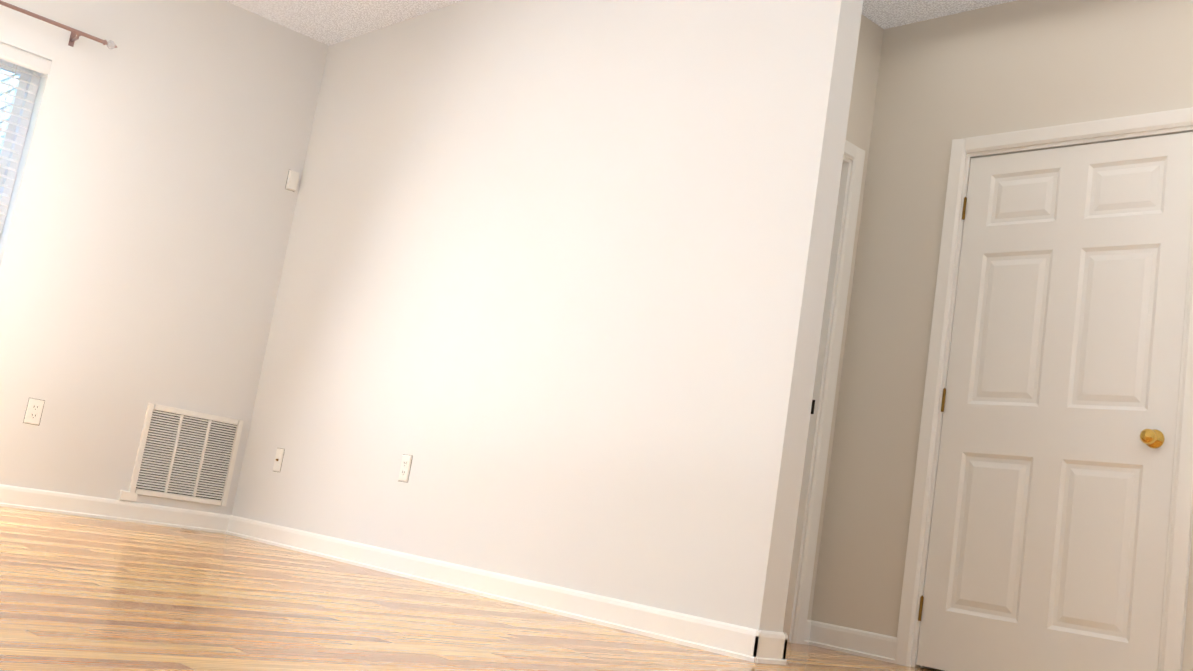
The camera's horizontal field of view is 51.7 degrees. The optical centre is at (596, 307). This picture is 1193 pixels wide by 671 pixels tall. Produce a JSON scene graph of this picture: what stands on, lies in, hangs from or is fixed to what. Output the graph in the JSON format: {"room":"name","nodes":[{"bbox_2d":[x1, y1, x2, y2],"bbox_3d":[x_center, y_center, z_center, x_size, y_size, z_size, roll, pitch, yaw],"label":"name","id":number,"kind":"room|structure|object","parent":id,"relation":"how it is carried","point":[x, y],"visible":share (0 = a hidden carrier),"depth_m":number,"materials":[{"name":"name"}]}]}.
{"room":"empty living room","nodes":[
{"label":"empty living room","id":0,"kind":"room"},
{"bbox_2d":[0,0,328,514],"bbox_3d":[-2.009,-0.220,6.460,8.180,2.700,0.200,18,-13,-41],"label":"wall","id":1,"kind":"structure","parent":0,"point":[145,233],"depth_m":6.09,"materials":[{"name":"grey paint"}]},
{"bbox_2d":[0,59,40,236],"bbox_3d":[-3.091,-0.340,5.511,0.763,1.883,0.080,18,-13,-41],"label":"window","id":2,"kind":"structure","parent":1,"relation":"in","point":[18,120],"depth_m":5.83,"materials":[{"name":"glass"}]},
{"bbox_2d":[0,42,51,232],"bbox_3d":[-3.013,-0.352,5.431,0.763,1.863,0.078,18,-13,-41],"label":"window blind","id":3,"kind":"object","parent":2,"relation":"attached to","point":[25,59],"visible":0.92,"depth_m":5.73,"materials":[{"name":"white plastic"}]},
{"bbox_2d":[23,398,44,425],"bbox_3d":[-2.614,0.483,5.730,0.074,0.119,0.008,18,-13,-41],"label":"outlet","id":4,"kind":"object","parent":1,"relation":"attached to","point":[34,411],"visible":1,"depth_m":5.73,"materials":[{"name":"white plastic"}]},
{"bbox_2d":[0,0,116,48],"bbox_3d":[-3.066,-1.480,5.303,2.041,0.076,0.096,18,-13,-41],"label":"curtain rod","id":5,"kind":"object","parent":1,"relation":"attached to","point":[110,44],"visible":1,"depth_m":5.81,"materials":[{"name":"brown metal"}]},
{"bbox_2d":[0,484,227,533],"bbox_3d":[-3.027,0.752,5.327,3.102,0.097,0.020,18,-13,-41],"label":"baseboard","id":6,"kind":"structure","parent":1,"relation":"attached to","point":[10,496],"depth_m":5.95,"materials":[{"name":"white wood"}]},
{"bbox_2d":[119,490,137,501],"bbox_3d":[-2.285,0.921,6.020,0.085,0.047,0.016,18,-13,-41],"label":"box","id":7,"kind":"object","parent":1,"relation":"attached to","point":[128,496],"visible":1,"depth_m":6.01,"materials":[{"name":"white plastic"}]},
{"bbox_2d":[129,403,243,506],"bbox_3d":[-2.065,0.749,6.232,0.520,0.450,0.014,18,-13,-41],"label":"air vent","id":8,"kind":"object","parent":1,"relation":"in","point":[186,455],"visible":1,"depth_m":6.22,"materials":[{"name":"white plastic"}]},
{"bbox_2d":[285,170,299,191],"bbox_3d":[-1.641,-0.687,6.663,0.059,0.109,0.024,18,-13,-41],"label":"thermostat","id":9,"kind":"object","parent":1,"relation":"attached to","point":[292,180],"visible":0.92,"depth_m":6.65,"materials":[{"name":"white plastic"}]},
{"bbox_2d":[0,506,943,670],"bbox_3d":[0.982,1.077,2.838,8.500,0.150,9.600,18,-13,-41],"label":"floor","id":10,"kind":"structure","parent":0,"point":[80,593],"depth_m":3.21,"materials":[{"name":"laminate"}]},
{"bbox_2d":[232,0,862,631],"bbox_3d":[-0.456,-0.165,5.371,0.120,2.700,3.510,18,-13,-41],"label":"wall","id":11,"kind":"structure","parent":0,"point":[550,300],"depth_m":4.87,"materials":[{"name":"grey paint"}]},
{"bbox_2d":[273,448,284,471],"bbox_3d":[-1.598,0.762,6.172,0.016,0.119,0.074,18,-13,-41],"label":"outlet plate","id":12,"kind":"object","parent":11,"relation":"attached to","point":[278,459],"visible":1,"depth_m":6.17,"materials":[{"name":"white plastic"}]},
{"bbox_2d":[398,454,412,482],"bbox_3d":[-0.837,0.701,5.379,0.008,0.119,0.074,18,-13,-41],"label":"outlet","id":13,"kind":"object","parent":11,"relation":"attached to","point":[405,467],"visible":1,"depth_m":5.37,"materials":[{"name":"white plastic"}]},
{"bbox_2d":[224,515,775,663],"bbox_3d":[-0.694,1.086,5.098,0.042,0.097,3.530,18,-13,-41],"label":"baseboard","id":14,"kind":"structure","parent":11,"relation":"attached to","point":[742,642],"depth_m":4.58,"materials":[{"name":"white wood"}]},
{"bbox_2d":[772,632,787,664],"bbox_3d":[0.376,1.086,4.140,0.022,0.097,0.670,18,-13,-41],"label":"baseboard","id":15,"kind":"structure","parent":11,"relation":"attached to","point":[781,637],"depth_m":3.88,"materials":[{"name":"white wood"}]},
{"bbox_2d":[225,0,1015,45],"bbox_3d":[1.431,-1.718,3.338,8.500,0.200,9.600,18,-13,-41],"label":"ceiling","id":16,"kind":"structure","parent":0,"point":[329,22],"depth_m":6.27,"materials":[{"name":"white paint"}]},
{"bbox_2d":[807,14,883,619],"bbox_3d":[0.722,-0.036,5.038,1.180,2.700,0.120,18,-13,-41],"label":"wall","id":17,"kind":"structure","parent":0,"point":[863,93],"depth_m":5.38,"materials":[{"name":"paint"}]},
{"bbox_2d":[783,140,864,643],"bbox_3d":[0.640,0.241,4.953,0.872,2.106,0.163,18,-13,-41],"label":"trim","id":18,"kind":"structure","parent":17,"relation":"attached to","point":[806,532],"depth_m":5.15,"materials":[{"name":"white wood"}]},
{"bbox_2d":[811,0,1192,670],"bbox_3d":[1.869,0.060,4.546,0.150,2.700,2.400,18,-13,-41],"label":"wall","id":19,"kind":"structure","parent":0,"point":[943,82],"depth_m":5.04,"materials":[{"name":"paint"}]},
{"bbox_2d":[804,620,896,662],"bbox_3d":[1.001,1.321,4.888,0.048,0.097,0.424,18,-13,-41],"label":"baseboard","id":20,"kind":"structure","parent":19,"relation":"attached to","point":[862,643],"depth_m":4.89,"materials":[{"name":"white wood"}]},
{"bbox_2d":[894,107,1192,670],"bbox_3d":[1.726,0.343,4.584,0.172,2.118,1.052,18,-13,-41],"label":"door frame","id":21,"kind":"structure","parent":19,"relation":"attached to","point":[966,150],"depth_m":4.74,"materials":[{"name":"white wood"}]},
{"bbox_2d":[916,132,1192,670],"bbox_3d":[1.658,0.360,4.534,0.111,2.024,0.916,18,-13,-41],"label":"entry door","id":22,"kind":"structure","parent":19,"relation":"in","point":[1048,542],"depth_m":4.52,"materials":[{"name":"white wood"}]},
{"label":"outside","id":23,"kind":"structure","parent":0,"visible":0},
{"bbox_3d":[-22.404,1.130,23.730,80.000,0.040,52.940,18,-13,-41],"label":"ground","id":24,"kind":"structure","parent":23,"visible":0},
{"bbox_2d":[0,69,18,149],"bbox_3d":[-1.368,-1.266,10.612,6.462,6.620,4.940,18,-13,-41],"label":"building","id":25,"kind":"structure","parent":24,"relation":"on","point":[6,79],"depth_m":8.99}
]}

